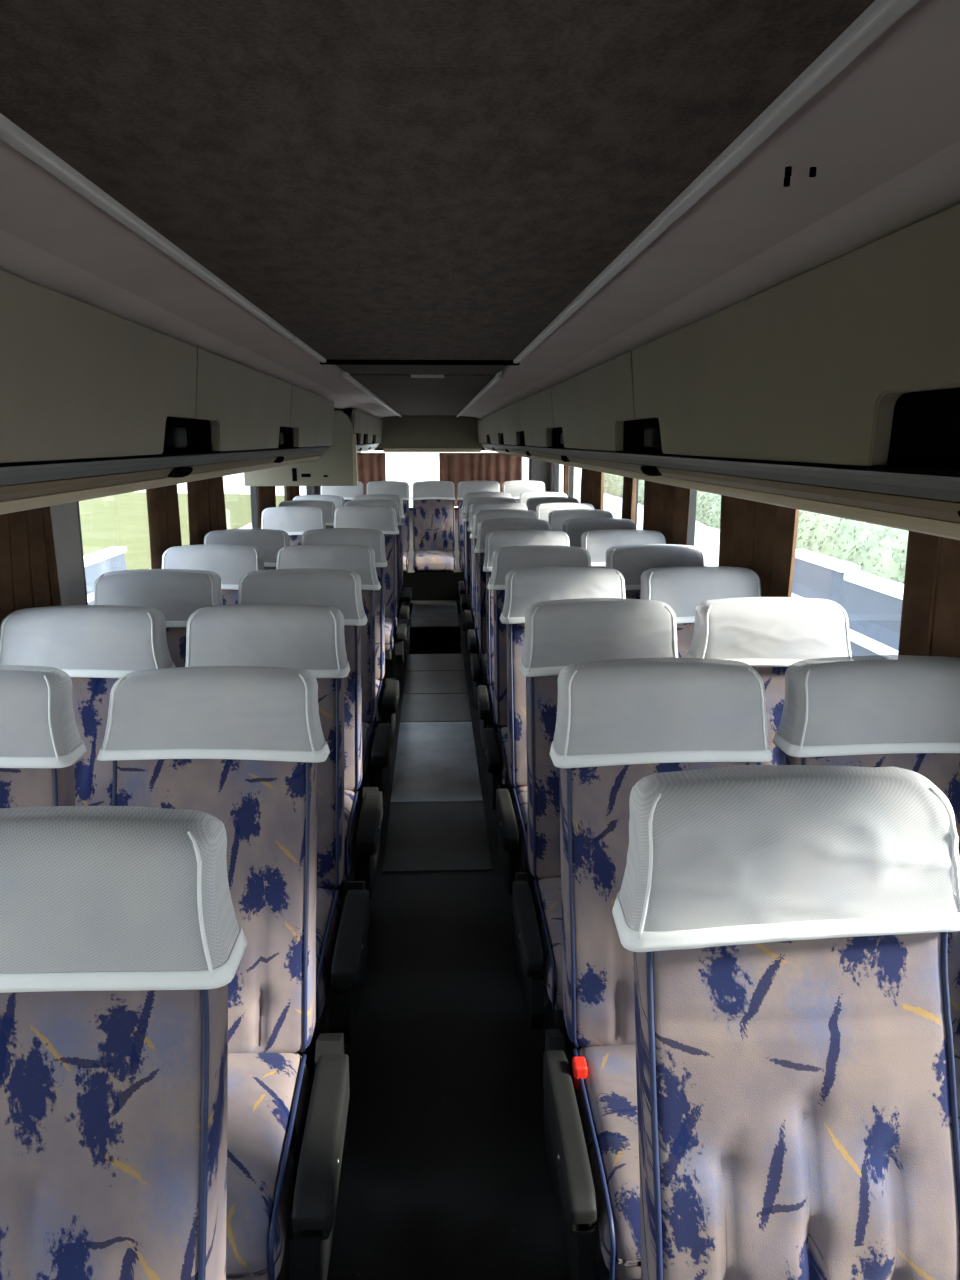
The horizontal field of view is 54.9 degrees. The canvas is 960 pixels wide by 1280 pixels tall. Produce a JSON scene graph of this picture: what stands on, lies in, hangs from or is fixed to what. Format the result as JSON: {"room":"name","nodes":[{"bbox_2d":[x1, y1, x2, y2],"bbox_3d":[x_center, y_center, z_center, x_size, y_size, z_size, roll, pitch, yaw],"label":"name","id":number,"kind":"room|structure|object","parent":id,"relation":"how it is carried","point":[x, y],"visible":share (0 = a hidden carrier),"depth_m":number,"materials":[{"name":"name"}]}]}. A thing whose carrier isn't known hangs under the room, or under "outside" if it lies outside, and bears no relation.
{"room":"vehicle interior","nodes":[
{"label":"vehicle interior","id":0,"kind":"room"},
{"bbox_2d":[306,486,314,494],"bbox_3d":[-1.616,-0.222,4.454,0.070,2.050,12.750,-1,12,-3],"label":"wall","id":1,"kind":"structure","parent":0,"point":[312,487],"depth_m":10.40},
{"bbox_2d":[0,506,61,625],"bbox_3d":[-1.470,-0.096,2.925,0.061,0.850,0.667,-1,12,-3],"label":"curtain","id":2,"kind":"object","parent":1,"relation":"hanging from","point":[28,566],"visible":0.26,"depth_m":2.99,"materials":[{"name":"brown fabric"}]},
{"bbox_2d":[50,502,85,605],"bbox_3d":[-1.570,-0.223,3.488,0.057,0.860,0.260,-1,12,-3],"label":"wall pillar","id":3,"kind":"structure","parent":1,"relation":"attached to","point":[64,517],"depth_m":3.46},
{"bbox_2d":[146,484,181,568],"bbox_3d":[-1.556,-0.462,4.617,0.062,0.850,0.571,-1,12,-3],"label":"curtain","id":4,"kind":"object","parent":1,"relation":"hanging from","point":[162,502],"visible":0.43,"depth_m":4.51,"materials":[{"name":"brown fabric"}]},
{"bbox_2d":[0,270,334,514],"bbox_3d":[-1.034,-0.422,1.700,0.770,0.331,7.400,-1,12,-3],"label":"luggage rack","id":5,"kind":"object","parent":1,"relation":"attached to","point":[95,402],"visible":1,"depth_m":1.72,"materials":[{"name":"plastic"}]},
{"bbox_2d":[167,465,192,477],"bbox_3d":[-0.759,-0.429,2.327,0.040,0.039,0.240,-1,12,-5],"label":"reading lamp","id":6,"kind":"object","parent":5,"relation":"on","point":[176,471],"depth_m":2.28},
{"bbox_2d":[187,476,226,544],"bbox_3d":[-1.598,-0.648,5.477,0.064,0.850,0.854,-1,12,-3],"label":"curtain","id":7,"kind":"object","parent":1,"relation":"hanging from","point":[206,499],"visible":0.38,"depth_m":5.38,"materials":[{"name":"brown fabric"}]},
{"bbox_2d":[250,486,258,528],"bbox_3d":[-1.724,-0.879,6.519,0.048,0.860,1.430,-1,12,-3],"label":"wall pillar","id":8,"kind":"structure","parent":1,"relation":"in","point":[253,489],"depth_m":7.20,"materials":[{"name":"grey plastic"}]},
{"bbox_2d":[257,486,275,528],"bbox_3d":[-1.694,-1.053,7.348,0.061,0.850,0.662,-1,12,-3],"label":"curtain","id":9,"kind":"object","parent":1,"relation":"hanging from","point":[266,495],"visible":0.23,"depth_m":7.24,"materials":[{"name":"brown fabric"}]},
{"bbox_2d":[244,411,357,485],"bbox_3d":[-1.294,-1.376,6.643,0.808,0.530,0.060,-1,12,-3],"label":"panel","id":10,"kind":"object","parent":1,"relation":"attached to","point":[337,466],"visible":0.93,"depth_m":6.66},
{"bbox_2d":[347,409,382,452],"bbox_3d":[-1.381,-1.900,8.533,0.770,0.331,3.740,-1,12,-3],"label":"luggage rack","id":11,"kind":"object","parent":1,"relation":"attached to","point":[364,425],"visible":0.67,"depth_m":8.16,"materials":[{"name":"plastic"}]},
{"bbox_2d":[334,407,350,412],"bbox_3d":[-0.223,-1.282,4.295,2.900,0.090,12.950,-1,12,-3],"label":"ceiling","id":12,"kind":"structure","parent":0,"point":[335,408],"depth_m":9.60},
{"bbox_2d":[0,139,397,418],"bbox_3d":[-0.733,-1.175,4.216,0.291,0.078,12.600,-1,12,-3],"label":"ceiling","id":13,"kind":"structure","parent":12,"relation":"attached to","point":[52,237],"depth_m":1.48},
{"bbox_2d":[337,365,505,374],"bbox_3d":[-0.219,-1.042,3.472,0.632,0.028,0.840,-1,12,-3],"label":"ceiling panel","id":14,"kind":"object","parent":12,"relation":"attached to","point":[351,369],"visible":0.29,"depth_m":3.62,"materials":[{"name":"fabric"}]},
{"bbox_2d":[350,374,495,401],"bbox_3d":[-0.311,-1.432,5.285,0.632,0.032,2.845,-1,12,-3],"label":"ceiling panel","id":15,"kind":"object","parent":12,"relation":"attached to","point":[387,387],"visible":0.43,"depth_m":4.70,"materials":[{"name":"plastic"}]},
{"bbox_2d":[460,0,959,418],"bbox_3d":[0.224,-1.185,4.262,0.304,0.078,12.600,-1,12,-3],"label":"ceiling","id":16,"kind":"structure","parent":12,"relation":"attached to","point":[882,137],"depth_m":1.01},
{"bbox_2d":[346,413,483,447],"bbox_3d":[-0.535,-2.377,10.486,2.720,0.380,0.169,-1,12,-3],"label":"wall","id":17,"kind":"structure","parent":0,"point":[404,431],"depth_m":10.40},
{"bbox_2d":[357,453,385,494],"bbox_3d":[-1.262,-1.834,10.581,0.375,0.610,0.059,-1,12,-3],"label":"curtain","id":18,"kind":"object","parent":17,"relation":"hanging from","point":[371,467],"visible":0.45,"depth_m":10.55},
{"bbox_2d":[342,370,401,416],"bbox_3d":[-0.718,-1.796,7.053,0.018,0.032,6.800,-1,12,-3],"label":"trim","id":19,"kind":"structure","parent":17,"relation":"attached to","point":[346,375],"depth_m":4.74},
{"bbox_2d":[383,448,480,451],"bbox_3d":[-0.537,-2.142,10.429,1.105,0.045,0.039,-1,12,-3],"label":"trim","id":20,"kind":"structure","parent":17,"relation":"attached to","point":[384,449],"depth_m":10.41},
{"bbox_2d":[457,370,501,416],"bbox_3d":[-0.086,-1.803,7.084,0.018,0.032,6.800,-1,12,-3],"label":"trim","id":21,"kind":"structure","parent":17,"relation":"attached to","point":[498,376],"depth_m":4.76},
{"bbox_2d":[439,453,521,506],"bbox_3d":[0.008,-1.848,10.643,0.957,0.610,0.059,-1,12,-3],"label":"curtain","id":22,"kind":"object","parent":17,"relation":"hanging from","point":[455,468],"visible":0.54,"depth_m":10.61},
{"bbox_2d":[385,402,469,415],"bbox_3d":[-0.477,-2.135,8.534,0.632,0.032,3.790,-1,12,-3],"label":"ceiling panel","id":23,"kind":"object","parent":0,"point":[403,408],"visible":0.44,"depth_m":7.97,"materials":[{"name":"fabric"}]},
{"bbox_2d":[315,459,550,571],"bbox_3d":[-0.541,-1.591,10.779,2.720,2.050,0.070,-1,12,-3],"label":"wall","id":24,"kind":"structure","parent":0,"point":[541,470],"depth_m":10.76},
{"bbox_2d":[0,0,874,359],"bbox_3d":[-0.071,-0.406,0.564,0.632,0.040,5.080,-1,12,-3],"label":"ceiling panel","id":25,"kind":"object","parent":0,"point":[379,179],"visible":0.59,"depth_m":0.78,"materials":[{"name":"fabric"}]},
{"bbox_2d":[0,113,293,338],"bbox_3d":[-0.368,-0.312,0.195,0.018,0.032,4.350,-1,12,-3],"label":"trim","id":26,"kind":"structure","parent":25,"relation":"attached to","point":[10,133],"depth_m":1.01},
{"bbox_2d":[289,336,325,362],"bbox_3d":[-0.495,-0.851,2.685,0.018,0.032,0.710,-1,12,-3],"label":"trim","id":27,"kind":"structure","parent":25,"relation":"attached to","point":[295,340],"depth_m":2.59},
{"bbox_2d":[320,360,519,364],"bbox_3d":[-0.197,-0.918,3.057,0.656,0.014,0.035,-1,12,-3],"label":"trim","id":28,"kind":"structure","parent":25,"relation":"attached to","point":[328,362],"depth_m":3.04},
{"bbox_2d":[537,0,919,339],"bbox_3d":[0.263,-0.319,0.226,0.018,0.032,4.350,-1,12,-3],"label":"trim","id":29,"kind":"structure","parent":25,"relation":"attached to","point":[880,15],"depth_m":0.74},
{"bbox_2d":[286,614,599,1279],"bbox_3d":[-0.223,0.801,4.746,2.900,0.086,12.950,-1,12,-3],"label":"floor","id":30,"kind":"structure","parent":0,"point":[446,1176],"depth_m":2.72,"materials":[{"name":"rubber"}]},
{"bbox_2d":[0,665,86,808],"bbox_3d":[-1.117,0.745,1.840,0.500,1.266,0.739,-1,12,-4],"label":"seat","id":31,"kind":"object","parent":30,"relation":"on","point":[41,743],"visible":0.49,"depth_m":1.98,"materials":[{"name":"white fabric"}]},
{"bbox_2d":[0,605,175,805],"bbox_3d":[-1.158,0.585,2.576,0.508,1.267,0.738,-1,12,-4],"label":"seat","id":32,"kind":"object","parent":30,"relation":"on","point":[96,646],"visible":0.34,"depth_m":2.70,"materials":[{"name":"white fabric"}]},
{"bbox_2d":[0,806,246,1279],"bbox_3d":[-0.528,0.916,1.050,0.572,1.265,0.763,-1,12,-2],"label":"seat","id":33,"kind":"object","parent":30,"relation":"on","point":[123,941],"visible":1,"depth_m":1.18,"materials":[{"name":"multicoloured fabric"}]},
{"bbox_2d":[93,569,222,666],"bbox_3d":[-1.203,0.420,3.330,0.488,1.271,0.723,-1,12,-3],"label":"seat","id":34,"kind":"object","parent":30,"relation":"on","point":[177,593],"visible":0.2,"depth_m":3.44,"materials":[{"name":"white fabric"}]},
{"bbox_2d":[162,544,264,604],"bbox_3d":[-1.240,0.238,4.171,0.500,1.269,0.726,0,12,-2],"label":"seat","id":35,"kind":"object","parent":30,"relation":"on","point":[230,562],"visible":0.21,"depth_m":4.29,"materials":[{"name":"white fabric"}]},
{"bbox_2d":[97,666,349,1279],"bbox_3d":[-0.560,0.743,1.909,0.565,1.241,0.818,-1,12,-3],"label":"seat","id":36,"kind":"object","parent":30,"relation":"on","point":[242,747],"visible":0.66,"depth_m":2.03,"materials":[{"name":"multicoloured fabric"}]},
{"bbox_2d":[226,1053,309,1279],"bbox_3d":[-0.580,1.010,1.795,0.444,0.174,0.485,-1,12,-3],"label":"seat cushion","id":37,"kind":"object","parent":36,"relation":"on","point":[269,1093],"depth_m":1.73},
{"bbox_2d":[204,529,289,569],"bbox_3d":[-1.274,0.070,4.958,0.508,1.267,0.738,-1,12,-4],"label":"seat","id":38,"kind":"object","parent":30,"relation":"on","point":[270,541],"visible":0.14,"depth_m":5.08,"materials":[{"name":"white fabric"}]},
{"bbox_2d":[185,603,369,1096],"bbox_3d":[-0.596,0.579,2.602,0.561,1.268,0.746,0,12,-2],"label":"seat","id":39,"kind":"object","parent":30,"relation":"on","point":[311,638],"visible":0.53,"depth_m":2.71,"materials":[{"name":"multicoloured fabric"}]},
{"bbox_2d":[315,888,340,1021],"bbox_3d":[-0.626,0.850,2.531,0.444,0.174,0.485,0,12,-2],"label":"seat cushion","id":40,"kind":"object","parent":39,"relation":"on","point":[328,906],"depth_m":2.51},
{"bbox_2d":[261,506,325,545],"bbox_3d":[-1.371,-0.308,6.708,0.488,1.266,0.743,-1,12,-4],"label":"seat","id":41,"kind":"object","parent":30,"relation":"on","point":[294,520],"visible":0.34,"depth_m":6.82,"materials":[{"name":"white fabric"}]},
{"bbox_2d":[278,500,334,527],"bbox_3d":[-1.410,-0.467,7.434,0.500,1.268,0.731,-1,12,-3],"label":"seat","id":42,"kind":"object","parent":30,"relation":"on","point":[328,507],"visible":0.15,"depth_m":7.56,"materials":[{"name":"white fabric"}]},
{"bbox_2d":[238,568,382,915],"bbox_3d":[-0.639,0.414,3.362,0.571,1.268,0.750,-1,12,-3],"label":"seat","id":43,"kind":"object","parent":30,"relation":"on","point":[339,589],"visible":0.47,"depth_m":3.48,"materials":[{"name":"fabric"}]},
{"bbox_2d":[342,790,359,879],"bbox_3d":[-0.667,0.686,3.293,0.444,0.174,0.485,-1,12,-3],"label":"seat cushion","id":44,"kind":"object","parent":43,"relation":"on","point":[351,802],"depth_m":3.25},
{"bbox_2d":[293,495,343,509],"bbox_3d":[-1.443,-0.625,8.171,0.508,1.266,0.741,-1,12,-3],"label":"seat","id":45,"kind":"object","parent":30,"relation":"on","point":[338,501],"visible":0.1,"depth_m":8.30,"materials":[{"name":"white fabric"}]},
{"bbox_2d":[276,544,391,812],"bbox_3d":[-0.688,0.233,4.203,0.570,1.267,0.747,0,12,-2],"label":"seat","id":46,"kind":"object","parent":30,"relation":"on","point":[360,559],"visible":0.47,"depth_m":4.32,"materials":[{"name":"fabric"}]},
{"bbox_2d":[360,722,373,786],"bbox_3d":[-0.713,0.504,4.132,0.444,0.174,0.485,0,12,-2],"label":"seat cushion","id":47,"kind":"object","parent":46,"relation":"on","point":[367,731],"depth_m":4.04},
{"bbox_2d":[301,528,398,777],"bbox_3d":[-0.718,0.064,4.981,0.560,1.269,0.740,0,12,-2],"label":"seat","id":48,"kind":"object","parent":30,"relation":"on","point":[387,699],"visible":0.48,"depth_m":5.10,"materials":[{"name":"fabric"}]},
{"bbox_2d":[369,679,383,728],"bbox_3d":[-0.749,0.335,4.913,0.444,0.174,0.485,0,12,-2],"label":"seat cushion","id":49,"kind":"object","parent":48,"relation":"on","point":[379,687],"depth_m":4.82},
{"bbox_2d":[333,506,407,688],"bbox_3d":[-0.809,-0.315,6.727,0.570,1.269,0.742,-1,12,-2],"label":"seat","id":50,"kind":"object","parent":30,"relation":"on","point":[382,518],"visible":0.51,"depth_m":6.84,"materials":[{"name":"fabric"}]},
{"bbox_2d":[385,618,395,651],"bbox_3d":[-0.837,-0.043,6.660,0.444,0.174,0.485,-1,12,-2],"label":"seat cushion","id":51,"kind":"object","parent":50,"relation":"on","point":[390,625],"depth_m":6.50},
{"bbox_2d":[344,499,409,663],"bbox_3d":[-0.851,-0.473,7.457,0.570,1.270,0.734,0,12,-2],"label":"seat","id":52,"kind":"object","parent":30,"relation":"on","point":[404,612],"visible":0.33,"depth_m":7.58,"materials":[{"name":"fabric"}]},
{"bbox_2d":[352,494,411,637],"bbox_3d":[-0.884,-0.631,8.192,0.560,1.269,0.739,0,12,-2],"label":"seat","id":53,"kind":"object","parent":30,"relation":"on","point":[407,591],"visible":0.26,"depth_m":8.31,"materials":[{"name":"fabric"}]},
{"bbox_2d":[410,600,460,627],"bbox_3d":[-0.466,-0.339,9.507,2.540,0.140,2.710,-1,12,-3],"label":"step","id":54,"kind":"structure","parent":30,"relation":"on","point":[432,613],"depth_m":8.78,"materials":[{"name":"rubber"}]},
{"bbox_2d":[321,482,363,503],"bbox_3d":[-1.468,-1.062,9.776,0.472,1.199,0.721,-1,12,-3],"label":"seat","id":55,"kind":"object","parent":54,"relation":"on","point":[347,492],"visible":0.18,"depth_m":9.89,"materials":[{"name":"white fabric"}]},
{"bbox_2d":[366,481,409,572],"bbox_3d":[-0.979,-1.067,9.800,0.472,1.199,0.721,-1,12,-3],"label":"seat","id":56,"kind":"object","parent":54,"relation":"on","point":[401,488],"visible":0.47,"depth_m":9.92,"materials":[{"name":"white fabric"}]},
{"bbox_2d":[412,481,455,571],"bbox_3d":[-0.489,-1.073,9.824,0.472,1.199,0.721,-1,12,-3],"label":"seat","id":57,"kind":"object","parent":54,"relation":"on","point":[433,501],"visible":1,"depth_m":9.94,"materials":[{"name":"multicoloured fabric"}]},
{"bbox_2d":[414,550,455,571],"bbox_3d":[-0.483,-0.836,9.754,0.444,0.174,0.485,-1,12,-3],"label":"seat cushion","id":58,"kind":"object","parent":57,"relation":"on","point":[424,560],"depth_m":9.54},
{"bbox_2d":[410,627,459,641],"bbox_3d":[-0.399,-0.046,8.181,0.448,0.128,0.008,-1,12,-3],"label":"trim","id":59,"kind":"structure","parent":54,"relation":"attached to","point":[416,634],"depth_m":8.18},
{"bbox_2d":[457,480,499,571],"bbox_3d":[0.000,-1.078,9.848,0.472,1.199,0.721,-1,12,-3],"label":"seat","id":60,"kind":"object","parent":54,"relation":"on","point":[464,487],"visible":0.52,"depth_m":9.96,"materials":[{"name":"white fabric"}]},
{"bbox_2d":[502,480,544,502],"bbox_3d":[0.489,-1.083,9.871,0.472,1.199,0.721,-1,12,-3],"label":"seat","id":61,"kind":"object","parent":54,"relation":"on","point":[515,488],"visible":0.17,"depth_m":9.99,"materials":[{"name":"white fabric"}]},
{"bbox_2d":[409,641,461,653],"bbox_3d":[-0.386,0.067,7.955,0.440,0.004,0.480,-1,12,-3],"label":"trim","id":62,"kind":"structure","parent":30,"relation":"on","point":[450,647],"depth_m":7.96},
{"bbox_2d":[458,492,511,613],"bbox_3d":[0.067,-0.717,8.580,0.544,1.272,0.727,-1,12,-3],"label":"seat","id":63,"kind":"object","parent":30,"relation":"on","point":[461,587],"visible":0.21,"depth_m":8.69,"materials":[{"name":"fabric"}]},
{"bbox_2d":[460,497,517,630],"bbox_3d":[0.094,-0.557,7.853,0.543,1.266,0.755,-1,12,-2],"label":"seat","id":64,"kind":"object","parent":30,"relation":"on","point":[465,603],"visible":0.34,"depth_m":7.97,"materials":[{"name":"fabric"}]},
{"bbox_2d":[464,502,526,651],"bbox_3d":[0.138,-0.397,7.104,0.535,1.271,0.734,-1,12,-3],"label":"seat","id":65,"kind":"object","parent":30,"relation":"on","point":[469,620],"visible":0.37,"depth_m":7.22,"materials":[{"name":"fabric"}]},
{"bbox_2d":[467,509,537,675],"bbox_3d":[0.179,-0.237,6.366,0.544,1.270,0.734,-1,12,-3],"label":"seat","id":66,"kind":"object","parent":30,"relation":"on","point":[472,640],"visible":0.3,"depth_m":6.48,"materials":[{"name":"fabric"}]},
{"bbox_2d":[470,518,550,724],"bbox_3d":[0.208,-0.077,5.631,0.542,1.269,0.744,-1,12,-3],"label":"seat","id":67,"kind":"object","parent":30,"relation":"on","point":[478,667],"visible":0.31,"depth_m":5.74,"materials":[{"name":"fabric"}]},
{"bbox_2d":[480,653,492,692],"bbox_3d":[0.233,0.194,5.565,0.444,0.174,0.485,-1,12,-3],"label":"seat cushion","id":68,"kind":"object","parent":67,"relation":"on","point":[483,662],"depth_m":5.44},
{"bbox_2d":[477,529,569,783],"bbox_3d":[0.248,0.083,4.888,0.535,1.270,0.735,0,12,-2],"label":"seat","id":69,"kind":"object","parent":30,"relation":"on","point":[494,540],"visible":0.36,"depth_m":5.00,"materials":[{"name":"fabric"}]},
{"bbox_2d":[488,685,501,734],"bbox_3d":[0.274,0.354,4.826,0.444,0.174,0.485,0,12,-2],"label":"seat cushion","id":70,"kind":"object","parent":69,"relation":"on","point":[491,700],"depth_m":4.68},
{"bbox_2d":[484,545,590,809],"bbox_3d":[0.285,0.243,4.157,0.545,1.266,0.750,-1,12,-3],"label":"seat","id":71,"kind":"object","parent":30,"relation":"on","point":[504,559],"visible":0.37,"depth_m":4.27,"materials":[{"name":"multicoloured fabric"}]},
{"bbox_2d":[497,726,515,792],"bbox_3d":[0.308,0.514,4.087,0.444,0.174,0.485,-1,12,-3],"label":"seat cushion","id":72,"kind":"object","parent":71,"relation":"on","point":[502,736],"depth_m":3.95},
{"bbox_2d":[519,492,566,504],"bbox_3d":[0.621,-0.722,8.614,0.500,1.268,0.731,-1,12,-3],"label":"seat","id":73,"kind":"object","parent":30,"relation":"on","point":[523,497],"visible":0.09,"depth_m":8.73,"materials":[{"name":"white fabric"}]},
{"bbox_2d":[526,497,578,511],"bbox_3d":[0.648,-0.562,7.878,0.488,1.267,0.738,-1,12,-3],"label":"seat","id":74,"kind":"object","parent":30,"relation":"on","point":[531,503],"visible":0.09,"depth_m":8.00,"materials":[{"name":"white fabric"}]},
{"bbox_2d":[496,566,625,894],"bbox_3d":[0.327,0.402,3.409,0.542,1.272,0.733,-1,12,-3],"label":"seat","id":75,"kind":"object","parent":30,"relation":"on","point":[524,587],"visible":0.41,"depth_m":3.51,"materials":[{"name":"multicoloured fabric"}]},
{"bbox_2d":[511,786,532,875],"bbox_3d":[0.354,0.674,3.348,0.444,0.174,0.485,-1,12,-3],"label":"seat cushion","id":76,"kind":"object","parent":75,"relation":"on","point":[519,797],"depth_m":3.24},
{"bbox_2d":[536,502,593,520],"bbox_3d":[0.692,-0.402,7.140,0.508,1.266,0.739,-1,12,-3],"label":"seat","id":77,"kind":"object","parent":30,"relation":"on","point":[542,510],"visible":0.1,"depth_m":7.26,"materials":[{"name":"white fabric"}]},
{"bbox_2d":[548,509,612,530],"bbox_3d":[0.730,-0.243,6.394,0.500,1.270,0.724,-1,12,-3],"label":"seat","id":78,"kind":"object","parent":30,"relation":"on","point":[556,518],"visible":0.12,"depth_m":6.51,"materials":[{"name":"white fabric"}]},
{"bbox_2d":[512,598,677,1068],"bbox_3d":[0.361,0.562,2.668,0.535,1.272,0.728,-1,12,-3],"label":"seat","id":79,"kind":"object","parent":30,"relation":"on","point":[559,634],"visible":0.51,"depth_m":2.77,"materials":[{"name":"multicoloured fabric"}]},
{"bbox_2d":[532,877,562,1009],"bbox_3d":[0.389,0.834,2.609,0.444,0.174,0.485,-1,12,-3],"label":"seat cushion","id":80,"kind":"object","parent":79,"relation":"on","point":[546,894],"depth_m":2.51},
{"bbox_2d":[563,518,635,546],"bbox_3d":[0.763,-0.083,5.654,0.488,1.270,0.724,0,12,-2],"label":"seat","id":81,"kind":"object","parent":30,"relation":"on","point":[574,528],"visible":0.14,"depth_m":5.76,"materials":[{"name":"white fabric"}]},
{"bbox_2d":[581,529,665,566],"bbox_3d":[0.801,0.077,4.919,0.508,1.268,0.732,0,12,-2],"label":"seat","id":82,"kind":"object","parent":30,"relation":"on","point":[596,542],"visible":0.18,"depth_m":5.03,"materials":[{"name":"white fabric"}]},
{"bbox_2d":[605,544,704,598],"bbox_3d":[0.841,0.237,4.176,0.500,1.270,0.724,-1,12,-3],"label":"seat","id":83,"kind":"object","parent":30,"relation":"on","point":[631,561],"visible":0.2,"depth_m":4.29,"materials":[{"name":"white fabric"}]},
{"bbox_2d":[543,657,771,1279],"bbox_3d":[0.399,0.731,1.909,0.544,1.264,0.769,-1,12,-3],"label":"seat","id":84,"kind":"object","parent":30,"relation":"on","point":[620,723],"visible":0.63,"depth_m":2.02,"materials":[{"name":"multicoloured fabric"}]},
{"bbox_2d":[570,1044,640,1279],"bbox_3d":[0.429,1.001,1.834,0.444,0.174,0.485,-1,12,-3],"label":"seat cushion","id":85,"kind":"object","parent":84,"relation":"on","point":[603,1081],"depth_m":1.75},
{"bbox_2d":[640,566,760,657],"bbox_3d":[0.880,0.397,3.447,0.488,1.266,0.742,-1,12,-3],"label":"seat","id":86,"kind":"object","parent":30,"relation":"on","point":[683,588],"visible":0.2,"depth_m":3.56,"materials":[{"name":"white fabric"}]},
{"bbox_2d":[685,597,851,764],"bbox_3d":[0.911,0.557,2.696,0.508,1.271,0.720,0,12,-2],"label":"seat","id":87,"kind":"object","parent":30,"relation":"on","point":[769,635],"visible":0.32,"depth_m":2.80,"materials":[{"name":"white fabric"}]},
{"bbox_2d":[612,765,959,1279],"bbox_3d":[0.454,0.882,1.198,0.539,1.271,0.728,-1,12,0],"label":"seat","id":88,"kind":"object","parent":30,"relation":"on","point":[786,928],"visible":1,"depth_m":1.31,"materials":[{"name":"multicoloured fabric"}]},
{"bbox_2d":[772,655,959,1138],"bbox_3d":[0.951,0.725,1.934,0.500,1.265,0.746,-1,12,-3],"label":"seat","id":89,"kind":"object","parent":30,"relation":"on","point":[900,711],"visible":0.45,"depth_m":2.05,"materials":[{"name":"white fabric"}]},
{"bbox_2d":[953,1034,959,1138],"bbox_3d":[0.957,0.996,1.860,0.444,0.174,0.485,-1,12,-3],"label":"seat cushion","id":90,"kind":"object","parent":89,"relation":"on","point":[956,1037],"depth_m":1.93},
{"bbox_2d":[550,463,558,491],"bbox_3d":[1.171,-0.251,4.590,0.070,2.050,12.750,-1,12,-3],"label":"wall","id":91,"kind":"structure","parent":0,"point":[552,464],"depth_m":10.56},
{"bbox_2d":[401,572,465,600],"bbox_3d":[-0.472,-0.556,9.584,2.440,0.292,0.023,-1,12,-3],"label":"step","id":92,"kind":"structure","parent":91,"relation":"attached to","point":[426,586],"depth_m":9.57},
{"bbox_2d":[580,469,603,509],"bbox_3d":[0.941,-1.138,7.742,0.062,0.850,0.994,-1,12,-3],"label":"curtain","id":93,"kind":"object","parent":91,"relation":"hanging from","point":[592,482],"visible":0.29,"depth_m":7.65,"materials":[{"name":"brown fabric"}]},
{"bbox_2d":[621,476,636,521],"bbox_3d":[1.014,-0.828,6.308,0.062,0.850,0.325,-1,12,-3],"label":"curtain","id":94,"kind":"object","parent":91,"relation":"hanging from","point":[629,484],"visible":0.3,"depth_m":6.18,"materials":[{"name":"brown fabric"}]},
{"bbox_2d":[643,480,690,544],"bbox_3d":[1.061,-0.629,5.388,0.061,0.850,0.986,-1,12,-3],"label":"curtain","id":95,"kind":"object","parent":91,"relation":"hanging from","point":[666,507],"visible":0.35,"depth_m":5.23,"materials":[{"name":"brown fabric"}]},
{"bbox_2d":[687,489,696,545],"bbox_3d":[1.175,-0.440,4.492,0.048,0.860,1.160,-1,12,-3],"label":"pillar","id":96,"kind":"structure","parent":91,"relation":"in","point":[693,493],"depth_m":5.01,"materials":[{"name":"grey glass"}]},
{"bbox_2d":[477,203,959,539],"bbox_3d":[0.694,-0.987,4.314,0.835,0.331,12.570,-1,12,-3],"label":"luggage rack","id":97,"kind":"object","parent":91,"relation":"attached to","point":[833,388],"visible":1,"depth_m":1.28,"materials":[{"name":"plastic"}]},
{"bbox_2d":[640,465,661,475],"bbox_3d":[0.454,-0.450,2.425,0.040,0.039,0.240,0,12,-1],"label":"reading lamp","id":98,"kind":"object","parent":97,"relation":"on","point":[649,470],"depth_m":2.37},
{"bbox_2d":[718,495,798,596],"bbox_3d":[1.138,-0.299,3.866,0.062,0.850,0.895,-1,12,-3],"label":"curtain","id":99,"kind":"object","parent":91,"relation":"hanging from","point":[759,537],"visible":0.38,"depth_m":3.72,"materials":[{"name":"brown fabric"}]},
{"bbox_2d":[898,531,959,657],"bbox_3d":[1.225,0.074,2.139,0.062,0.850,1.029,-1,12,-3],"label":"curtain","id":100,"kind":"object","parent":91,"relation":"hanging from","point":[930,616],"visible":0.33,"depth_m":2.48,"materials":[{"name":"brown fabric"}]},
{"label":"outside","id":101,"kind":"structure","parent":0,"visible":0},
{"bbox_2d":[135,467,903,584],"bbox_3d":[-0.994,-1.146,20.190,180.000,0.200,180.000,-1,12,-3],"label":"ground","id":102,"kind":"structure","parent":101,"point":[707,539],"depth_m":56.05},
{"bbox_2d":[84,547,127,604],"bbox_3d":[-6.783,-0.876,15.956,0.660,1.063,3.583,-1,12,-3],"label":"barrier","id":103,"kind":"object","parent":102,"relation":"on","point":[110,559],"visible":0.24,"depth_m":16.40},
{"bbox_2d":[79,492,302,569],"bbox_3d":[-24.265,-1.873,20.896,32.800,0.851,60.000,-1,12,-3],"label":"lawn","id":104,"kind":"structure","parent":102,"relation":"on","point":[120,520],"depth_m":33.92,"materials":[{"name":"green plant"}]},
{"bbox_2d":[604,473,908,583],"bbox_3d":[9.623,-4.706,32.257,3.116,1.840,60.090,-1,12,-3],"label":"hedge","id":105,"kind":"object","parent":102,"relation":"on","point":[879,550],"visible":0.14,"depth_m":23.32,"materials":[{"name":"green plant"}]},
{"bbox_2d":[791,549,859,606],"bbox_3d":[5.285,-0.672,14.501,0.660,1.279,2.125,-1,12,-3],"label":"barrier","id":106,"kind":"object","parent":102,"relation":"on","point":[816,575],"visible":0.44,"depth_m":14.12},
{"bbox_2d":[843,573,903,655],"bbox_3d":[5.051,0.016,11.223,0.660,1.322,2.539,-1,12,-3],"label":"barrier","id":107,"kind":"object","parent":102,"relation":"on","point":[872,604],"visible":0.4,"depth_m":11.47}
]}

